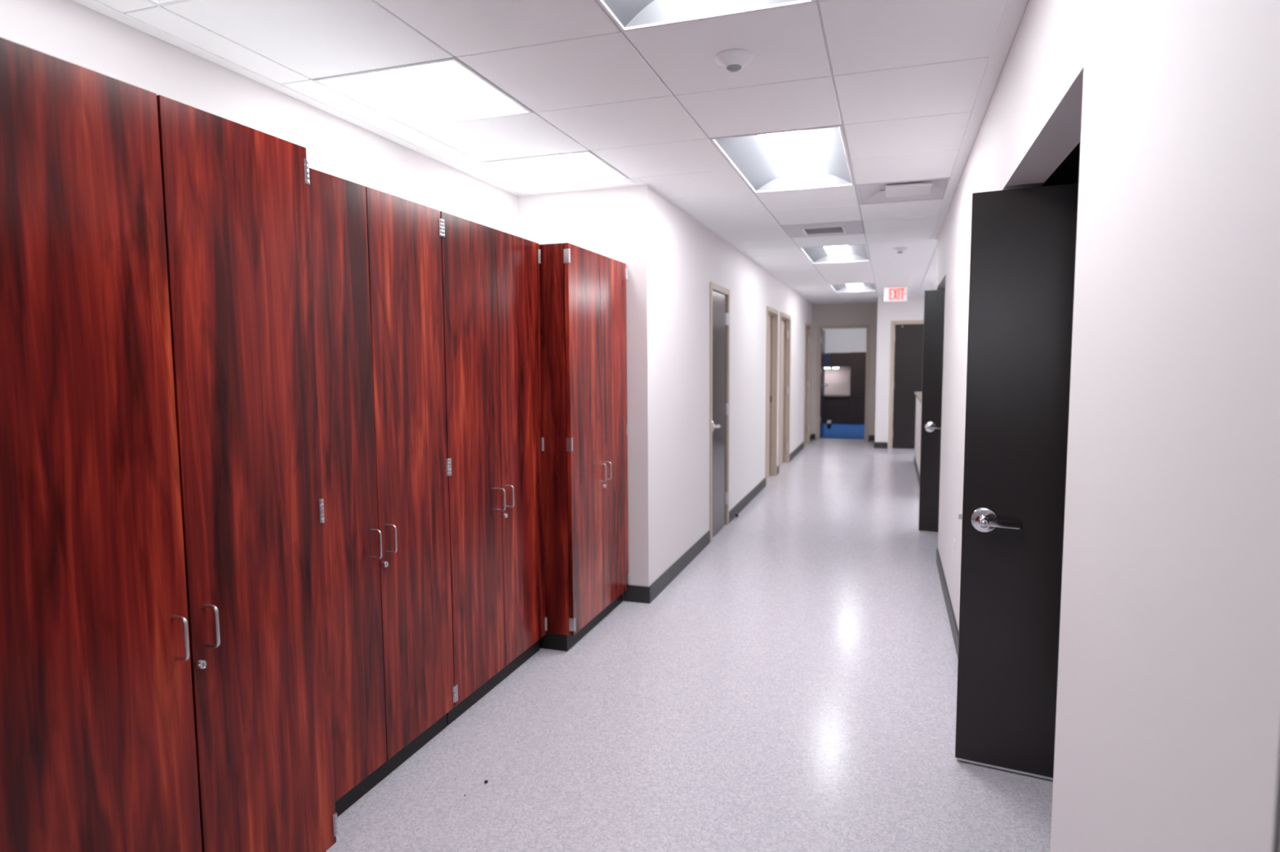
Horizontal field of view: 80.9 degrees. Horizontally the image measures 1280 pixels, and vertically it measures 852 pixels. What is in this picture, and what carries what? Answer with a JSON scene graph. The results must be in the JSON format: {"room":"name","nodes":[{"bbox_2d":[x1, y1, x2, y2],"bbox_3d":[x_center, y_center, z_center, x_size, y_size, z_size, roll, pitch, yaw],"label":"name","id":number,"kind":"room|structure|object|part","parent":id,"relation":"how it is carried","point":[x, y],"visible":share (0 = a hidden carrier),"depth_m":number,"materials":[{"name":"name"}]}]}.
{"room":"school corridor","nodes":[
{"label":"school corridor","id":0,"kind":"room"},
{"bbox_2d":[0,0,518,236],"bbox_3d":[-2.372,0.127,0.199,0.120,2.745,10.055,1,5,18],"label":"wall","id":1,"kind":"structure","parent":0,"point":[69,31],"depth_m":2.75,"materials":[{"name":"white paint"}]},
{"bbox_2d":[71,0,523,195],"bbox_3d":[-2.318,-1.046,0.002,0.056,0.035,9.913,1,5,18],"label":"trim","id":2,"kind":"structure","parent":1,"relation":"attached to","point":[94,5],"depth_m":2.76,"materials":[{"name":"white metal"}]},
{"bbox_2d":[95,0,1007,303],"bbox_3d":[1.257,-1.266,2.223,5.430,0.034,23.692,1,5,18],"label":"ceiling","id":3,"kind":"structure","parent":0,"point":[902,79],"depth_m":2.84,"materials":[{"name":"tile"}]},
{"bbox_2d":[146,0,188,6],"bbox_3d":[-1.216,-1.232,1.811,0.602,0.080,0.602,1,5,18],"label":"ceiling light","id":4,"kind":"object","parent":3,"relation":"attached to","point":[158,2],"visible":1,"depth_m":2.17,"materials":[{"name":"white plastic"}]},
{"bbox_2d":[313,55,533,128],"bbox_3d":[-0.830,-1.334,2.963,0.602,0.080,0.602,1,5,18],"label":"ceiling light","id":5,"kind":"object","parent":3,"relation":"attached to","point":[446,91],"visible":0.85,"depth_m":2.99,"materials":[{"name":"white plastic"}]},
{"bbox_3d":[-0.746,-1.354,3.217,0.578,0.060,0.045,1,5,18],"label":"plate","id":6,"kind":"part","parent":5,"relation":"part of","materials":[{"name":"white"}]},
{"bbox_2d":[482,150,628,187],"bbox_3d":[-0.445,-1.436,4.115,0.602,0.080,0.602,1,5,18],"label":"ceiling light","id":7,"kind":"object","parent":3,"relation":"attached to","point":[583,166],"visible":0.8,"depth_m":4.19,"materials":[{"name":"white plastic"}]},
{"bbox_3d":[-0.360,-1.456,4.369,0.578,0.060,0.045,1,5,18],"label":"plate","id":8,"kind":"part","parent":7,"relation":"part of","materials":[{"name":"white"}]},
{"bbox_2d":[595,0,815,31],"bbox_3d":[0.037,-1.232,1.715,0.602,0.080,1.211,1,5,18],"label":"ceiling light","id":9,"kind":"object","parent":3,"relation":"attached to","point":[627,15],"visible":1,"depth_m":2.28,"materials":[{"name":"white metal"}]},
{"bbox_2d":[714,48,753,72],"bbox_3d":[0.325,-1.251,2.590,0.134,0.048,0.134,1,5,18],"label":"sensor","id":10,"kind":"object","parent":3,"relation":"attached to","point":[732,60],"visible":1,"depth_m":2.56,"materials":[{"name":"white plastic"}]},
{"bbox_2d":[710,124,853,193],"bbox_3d":[0.808,-1.436,4.019,0.602,0.080,1.211,1,5,18],"label":"ceiling light","id":11,"kind":"object","parent":3,"relation":"attached to","point":[814,157],"visible":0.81,"depth_m":4.00,"materials":[{"name":"white metal"}]},
{"bbox_3d":[0.989,-1.482,4.561,0.578,0.060,0.045,1,5,18],"label":"plate","id":12,"kind":"part","parent":11,"relation":"part of","materials":[{"name":"grey"}]},
{"bbox_2d":[781,220,864,238],"bbox_3d":[1.482,-1.593,6.037,0.604,0.048,0.604,1,5,18],"label":"ceiling vent","id":13,"kind":"object","parent":3,"relation":"in","point":[846,228],"visible":0.96,"depth_m":5.99,"materials":[{"name":"white metal"}]},
{"bbox_3d":[1.482,-1.575,6.039,0.330,0.012,0.330,1,5,18],"label":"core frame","id":14,"kind":"part","parent":13,"relation":"part of","materials":[{"name":"white plastic"}]},
{"bbox_2d":[799,244,870,263],"bbox_3d":[1.964,-1.742,7.476,0.602,0.080,1.211,1,5,18],"label":"ceiling light","id":15,"kind":"object","parent":3,"relation":"attached to","point":[846,253],"visible":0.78,"depth_m":7.62,"materials":[{"name":"white"}]},
{"bbox_3d":[2.145,-1.788,8.018,0.578,0.060,0.045,1,5,18],"label":"plate","id":16,"kind":"part","parent":15,"relation":"part of","materials":[{"name":"grey"}]},
{"bbox_2d":[830,283,876,292],"bbox_3d":[3.119,-2.049,10.932,0.602,0.080,1.211,1,5,18],"label":"ceiling light","id":17,"kind":"object","parent":3,"relation":"attached to","point":[859,286],"visible":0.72,"depth_m":11.20,"materials":[{"name":"white"}]},
{"bbox_3d":[3.301,-2.095,11.474,0.578,0.060,0.045,1,5,18],"label":"plate","id":18,"kind":"part","parent":17,"relation":"part of","materials":[{"name":"grey"}]},
{"bbox_2d":[884,286,906,302],"bbox_3d":[3.671,-1.897,10.773,0.310,0.213,0.060,1,5,18],"label":"exit sign","id":19,"kind":"object","parent":3,"relation":"hanging from","point":[892,294],"visible":1,"depth_m":10.75,"materials":[{"name":"white plastic"}]},
{"bbox_2d":[892,247,907,253],"bbox_3d":[2.452,-1.653,7.076,0.134,0.048,0.134,1,5,18],"label":"sensor","id":20,"kind":"object","parent":3,"relation":"attached to","point":[899,250],"visible":1,"depth_m":7.04,"materials":[{"name":"white plastic"}]},
{"bbox_2d":[855,177,950,204],"bbox_3d":[1.675,-1.496,4.691,0.604,0.067,0.604,1,5,18],"label":"ceiling vent","id":21,"kind":"object","parent":3,"relation":"in","point":[928,189],"visible":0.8,"depth_m":4.77,"materials":[{"name":"white metal"}]},
{"bbox_3d":[1.675,-1.526,4.689,0.344,0.006,0.344,1,5,18],"label":"neck plate","id":22,"kind":"part","parent":21,"relation":"part of","materials":[{"name":"white metal"}]},
{"bbox_2d":[517,185,654,600],"bbox_3d":[-0.340,-0.279,4.739,0.854,2.745,0.120,1,5,18],"label":"wall","id":23,"kind":"structure","parent":0,"point":[616,224],"depth_m":4.59,"materials":[{"name":"white paint"}]},
{"bbox_2d":[516,183,646,195],"bbox_3d":[-0.370,-1.454,4.570,0.854,0.035,0.022,1,5,18],"label":"trim","id":24,"kind":"structure","parent":23,"relation":"attached to","point":[637,184],"depth_m":4.56,"materials":[{"name":"white metal"}]},
{"bbox_2d":[623,585,650,604],"bbox_3d":[-0.020,1.048,4.681,0.174,0.105,0.010,1,5,18],"label":"baseboard","id":25,"kind":"structure","parent":23,"relation":"attached to","point":[642,594],"depth_m":4.67,"materials":[{"name":"grey rubber"}]},
{"bbox_2d":[326,422,1053,851],"bbox_3d":[2.056,0.941,6.723,6.900,0.060,25.350,1,5,18],"label":"floor","id":26,"kind":"structure","parent":0,"point":[793,688],"depth_m":3.12,"materials":[{"name":"tile"}]},
{"bbox_2d":[0,37,337,851],"bbox_3d":[-1.364,0.309,1.833,0.761,2.086,0.871,1,5,18],"label":"storage cabinet","id":27,"kind":"object","parent":26,"relation":"on","point":[165,683],"visible":1,"depth_m":1.64,"materials":[{"name":"brown wood"}]},
{"bbox_3d":[-1.121,0.290,1.517,0.021,1.997,0.427,1,5,18],"label":"door","id":28,"kind":"part","parent":27,"relation":"part of","materials":[{"name":"brown wood"}]},
{"bbox_3d":[-1.036,0.479,1.691,0.042,0.104,0.008,1,5,18],"label":"handle","id":29,"kind":"part","parent":27,"relation":"part of","materials":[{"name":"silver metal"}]},
{"bbox_3d":[-1.010,0.472,1.769,0.042,0.104,0.008,1,5,18],"label":"handle","id":30,"kind":"part","parent":27,"relation":"part of","materials":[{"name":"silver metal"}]},
{"bbox_3d":[-0.982,0.254,1.930,0.021,1.997,0.435,1,5,18],"label":"door","id":31,"kind":"part","parent":27,"relation":"part of","materials":[{"name":"brown wood"}]},
{"bbox_2d":[307,168,456,817],"bbox_3d":[-1.157,0.235,2.680,0.616,2.086,0.861,1,5,18],"label":"storage cabinet","id":32,"kind":"object","parent":26,"relation":"on","point":[376,255],"visible":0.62,"depth_m":2.60,"materials":[{"name":"brown wood"}]},
{"bbox_3d":[-0.982,0.214,2.388,0.021,1.997,0.420,1,5,18],"label":"door","id":33,"kind":"part","parent":32,"relation":"part of","materials":[{"name":"brown wood"}]},
{"bbox_3d":[-0.899,0.403,2.557,0.042,0.104,0.008,1,5,18],"label":"handle","id":34,"kind":"part","parent":32,"relation":"part of","materials":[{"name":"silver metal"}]},
{"bbox_3d":[-0.873,0.396,2.635,0.042,0.104,0.008,1,5,18],"label":"handle","id":35,"kind":"part","parent":32,"relation":"part of","materials":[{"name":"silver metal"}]},
{"bbox_3d":[-0.846,0.178,2.795,0.021,1.997,0.434,1,5,18],"label":"door","id":36,"kind":"part","parent":32,"relation":"part of","materials":[{"name":"brown wood"}]},
{"bbox_2d":[440,211,546,725],"bbox_3d":[-0.884,0.162,3.496,0.616,2.086,0.861,1,5,18],"label":"storage cabinet","id":37,"kind":"object","parent":26,"relation":"on","point":[491,300],"visible":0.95,"depth_m":3.33,"materials":[{"name":"brown wood"}]},
{"bbox_3d":[-0.709,0.142,3.205,0.021,1.997,0.422,1,5,18],"label":"door","id":38,"kind":"part","parent":37,"relation":"part of","materials":[{"name":"brown wood"}]},
{"bbox_3d":[-0.625,0.331,3.376,0.042,0.104,0.008,1,5,18],"label":"handle","id":39,"kind":"part","parent":37,"relation":"part of","materials":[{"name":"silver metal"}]},
{"bbox_3d":[-0.599,0.324,3.453,0.042,0.104,0.008,1,5,18],"label":"handle","id":40,"kind":"part","parent":37,"relation":"part of","materials":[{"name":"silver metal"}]},
{"bbox_3d":[-0.573,0.106,3.612,0.021,1.997,0.432,1,5,18],"label":"door","id":41,"kind":"part","parent":37,"relation":"part of","materials":[{"name":"brown wood"}]},
{"bbox_2d":[538,242,630,651],"bbox_3d":[-0.536,0.090,4.309,0.761,2.086,0.865,1,5,18],"label":"storage cabinet","id":42,"kind":"object","parent":26,"relation":"on","point":[583,291],"visible":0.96,"depth_m":3.94,"materials":[{"name":"brown wood"}]},
{"bbox_3d":[-0.701,0.081,3.915,0.696,1.997,0.017,1,5,18],"label":"panel","id":43,"kind":"part","parent":42,"relation":"part of","materials":[{"name":"brown wood"}]},
{"bbox_3d":[-0.292,0.071,3.995,0.021,1.997,0.428,1,5,18],"label":"door","id":44,"kind":"part","parent":42,"relation":"part of","materials":[{"name":"brown wood"}]},
{"bbox_3d":[-0.207,0.259,4.168,0.042,0.104,0.008,1,5,18],"label":"handle","id":45,"kind":"part","parent":42,"relation":"part of","materials":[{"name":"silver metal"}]},
{"bbox_3d":[-0.181,0.253,4.246,0.042,0.104,0.008,1,5,18],"label":"handle","id":46,"kind":"part","parent":42,"relation":"part of","materials":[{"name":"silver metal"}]},
{"bbox_3d":[-0.155,0.034,4.404,0.021,1.997,0.432,1,5,18],"label":"door","id":47,"kind":"part","parent":42,"relation":"part of","materials":[{"name":"brown wood"}]},
{"bbox_2d":[734,513,739,519],"bbox_3d":[0.918,0.859,7.102,0.044,0.054,0.044,1,5,18],"label":"door stop","id":48,"kind":"object","parent":26,"relation":"on","point":[736,514],"visible":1,"depth_m":7.09,"materials":[{"name":"silver metal"}]},
{"bbox_2d":[826,420,831,428],"bbox_3d":[4.168,-0.034,16.539,0.090,0.165,0.240,1,5,18],"label":"footrest","id":49,"kind":"object","parent":26,"relation":"on","point":[828,422],"visible":1,"depth_m":16.45,"materials":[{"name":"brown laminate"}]},
{"bbox_2d":[823,395,865,424],"bbox_3d":[4.676,-0.403,17.924,1.950,0.655,0.700,1,5,18],"label":"office desk","id":50,"kind":"object","parent":26,"relation":"on","point":[839,409],"visible":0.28,"depth_m":17.55,"materials":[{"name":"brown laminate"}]},
{"bbox_3d":[4.322,-0.368,17.717,1.210,0.625,0.020,1,5,18],"label":"panel","id":51,"kind":"part","parent":50,"relation":"part of","materials":[{"name":"brown laminate"}]},
{"bbox_2d":[824,351,866,395],"bbox_3d":[4.684,-1.241,17.893,1.950,1.020,0.612,1,5,18],"label":"hutch","id":52,"kind":"object","parent":50,"relation":"on","point":[845,373],"visible":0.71,"depth_m":17.60,"materials":[{"name":"brown laminate"}]},
{"bbox_3d":[5.069,-1.206,17.450,0.300,0.980,0.012,1,5,18],"label":"tower door","id":53,"kind":"part","parent":52,"relation":"part of","materials":[{"name":"brown laminate"}]},
{"bbox_2d":[652,189,813,581],"bbox_3d":[1.611,-0.701,9.465,0.150,2.745,10.115,1,5,18],"label":"wall","id":54,"kind":"structure","parent":0,"point":[687,255],"depth_m":5.77,"materials":[{"name":"white paint"}]},
{"bbox_2d":[709,281,729,542],"bbox_3d":[0.651,-0.131,6.493,0.206,2.134,0.743,1,5,18],"label":"door","id":55,"kind":"structure","parent":54,"relation":"in","point":[719,296],"depth_m":6.48,"materials":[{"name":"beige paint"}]},
{"bbox_2d":[646,183,814,304],"bbox_3d":[1.647,-1.869,9.222,0.022,0.035,10.115,1,5,18],"label":"trim","id":56,"kind":"structure","parent":54,"relation":"attached to","point":[653,188],"depth_m":5.99,"materials":[{"name":"white metal"}]},
{"bbox_2d":[649,434,812,602],"bbox_3d":[1.658,0.626,9.440,0.010,0.105,10.115,1,5,18],"label":"baseboard","id":57,"kind":"structure","parent":54,"relation":"attached to","point":[665,579],"depth_m":5.72,"materials":[{"name":"grey rubber"}]},
{"bbox_2d":[764,306,777,486],"bbox_3d":[1.572,-0.382,9.332,0.152,2.134,0.893,1,5,18],"label":"door","id":58,"kind":"structure","parent":54,"relation":"in","point":[771,366],"depth_m":9.65,"materials":[{"name":"beige paint"}]},
{"bbox_3d":[1.586,-0.356,9.329,0.012,2.082,0.789,1,5,18],"label":"stop moulding","id":59,"kind":"part","parent":58,"relation":"part of","materials":[{"name":"beige paint"}]},
{"bbox_2d":[778,311,791,472],"bbox_3d":[1.952,-0.483,10.470,0.152,2.134,1.083,1,5,18],"label":"door","id":60,"kind":"structure","parent":54,"relation":"in","point":[784,319],"depth_m":10.87,"materials":[{"name":"beige paint"}]},
{"bbox_3d":[1.967,-0.457,10.468,0.012,2.082,0.979,1,5,18],"label":"stop moulding","id":61,"kind":"part","parent":60,"relation":"part of","materials":[{"name":"beige paint"}]},
{"bbox_2d":[803,322,811,447],"bbox_3d":[2.901,-0.735,13.308,0.152,2.134,0.938,1,5,18],"label":"door","id":62,"kind":"structure","parent":54,"relation":"in","point":[807,326],"depth_m":13.67,"materials":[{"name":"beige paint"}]},
{"bbox_3d":[2.916,-0.709,13.305,0.012,2.082,0.834,1,5,18],"label":"stop moulding","id":63,"kind":"part","parent":62,"relation":"part of","materials":[{"name":"beige paint"}]},
{"bbox_2d":[811,302,877,440],"bbox_3d":[3.744,-1.107,14.004,1.316,2.745,0.120,1,5,18],"label":"wall","id":64,"kind":"structure","parent":0,"point":[847,313],"depth_m":13.84,"materials":[{"name":"beige paint"}]},
{"bbox_2d":[816,324,870,440],"bbox_3d":[3.918,-0.840,14.402,0.939,2.143,0.962,1,5,18],"label":"door","id":65,"kind":"structure","parent":64,"relation":"in","point":[820,384],"depth_m":14.06,"materials":[{"name":"beige paint"}]},
{"bbox_2d":[812,434,875,441],"bbox_3d":[3.803,0.215,14.032,1.166,0.105,0.010,1,5,18],"label":"baseboard","id":66,"kind":"structure","parent":64,"relation":"attached to","point":[871,437],"depth_m":13.88,"materials":[{"name":"grey rubber"}]},
{"bbox_2d":[814,302,872,304],"bbox_3d":[3.785,-2.280,13.812,1.166,0.035,0.020,1,5,18],"label":"trim","id":67,"kind":"structure","parent":64,"relation":"attached to","point":[861,302],"depth_m":13.82,"materials":[{"name":"white metal"}]},
{"bbox_2d":[822,324,895,431],"bbox_3d":[4.289,-1.450,16.452,5.100,3.000,5.150,1,5,18],"label":"wall","id":68,"kind":"structure","parent":0,"point":[846,340],"depth_m":18.24,"materials":[{"name":"white paint"}]},
{"bbox_2d":[875,295,924,448],"bbox_3d":[5.679,-0.960,12.153,3.530,2.745,0.120,1,5,18],"label":"wall","id":69,"kind":"structure","parent":0,"point":[912,309],"depth_m":12.59,"materials":[{"name":"white paint"}]},
{"bbox_2d":[874,442,888,448],"bbox_3d":[5.606,0.359,12.226,3.420,0.105,0.010,1,5,18],"label":"baseboard","id":70,"kind":"structure","parent":69,"relation":"attached to","point":[877,445],"depth_m":12.73,"materials":[{"name":"grey rubber"}]},
{"bbox_2d":[888,320,924,448],"bbox_3d":[4.682,-0.679,12.477,0.999,2.142,0.184,1,5,18],"label":"door","id":71,"kind":"structure","parent":69,"relation":"in","point":[906,336],"depth_m":12.54,"materials":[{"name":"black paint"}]},
{"bbox_2d":[913,391,921,484],"bbox_3d":[3.601,0.144,9.496,0.180,1.030,3.060,1,5,18],"label":"wall","id":72,"kind":"structure","parent":0,"point":[918,394],"depth_m":9.81,"materials":[{"name":"white paint"}]},
{"bbox_2d":[1040,141,1080,186],"bbox_3d":[1.863,-0.049,1.907,1.370,2.745,1.590,1,5,18],"label":"wall","id":73,"kind":"structure","parent":0,"point":[1068,172],"depth_m":2.68,"materials":[{"name":"grey paint"}]},
{"bbox_2d":[935,0,1279,851],"bbox_3d":[0.636,0.073,0.587,0.120,2.745,12.700,1,5,18],"label":"wall","id":74,"kind":"structure","parent":0,"point":[1167,737],"depth_m":1.06,"materials":[{"name":"white paint"}]},
{"bbox_2d":[918,289,945,533],"bbox_3d":[2.824,-0.098,6.248,0.925,2.074,0.185,2,6,26],"label":"door","id":75,"kind":"structure","parent":74,"relation":"in","point":[934,300],"depth_m":6.39,"materials":[{"name":"black wood"}]},
{"bbox_3d":[2.505,0.012,6.344,0.140,0.034,0.036,2,5,23],"label":"lever","id":76,"kind":"part","parent":75,"relation":"part of","materials":[{"name":"silver metal"}]},
{"bbox_2d":[936,548,958,657],"bbox_3d":[0.583,1.387,0.722,0.010,0.105,12.700,1,5,18],"label":"baseboard","id":77,"kind":"structure","parent":74,"relation":"attached to","point":[953,626],"depth_m":4.41,"materials":[{"name":"grey rubber"}]},
{"bbox_2d":[929,0,1028,239],"bbox_3d":[0.544,-1.109,0.513,0.058,0.035,12.700,1,5,18],"label":"trim","id":78,"kind":"structure","parent":74,"relation":"attached to","point":[1014,11],"depth_m":2.93,"materials":[{"name":"white metal"}]},
{"bbox_2d":[955,182,1078,780],"bbox_3d":[1.582,0.231,2.534,0.925,2.074,0.185,2,6,26],"label":"door","id":79,"kind":"structure","parent":74,"relation":"in","point":[1023,241],"depth_m":2.63,"materials":[{"name":"black wood"}]},
{"bbox_3d":[1.263,0.342,2.630,0.140,0.034,0.036,2,5,23],"label":"lever","id":80,"kind":"part","parent":79,"relation":"part of","materials":[{"name":"silver metal"}]}
]}

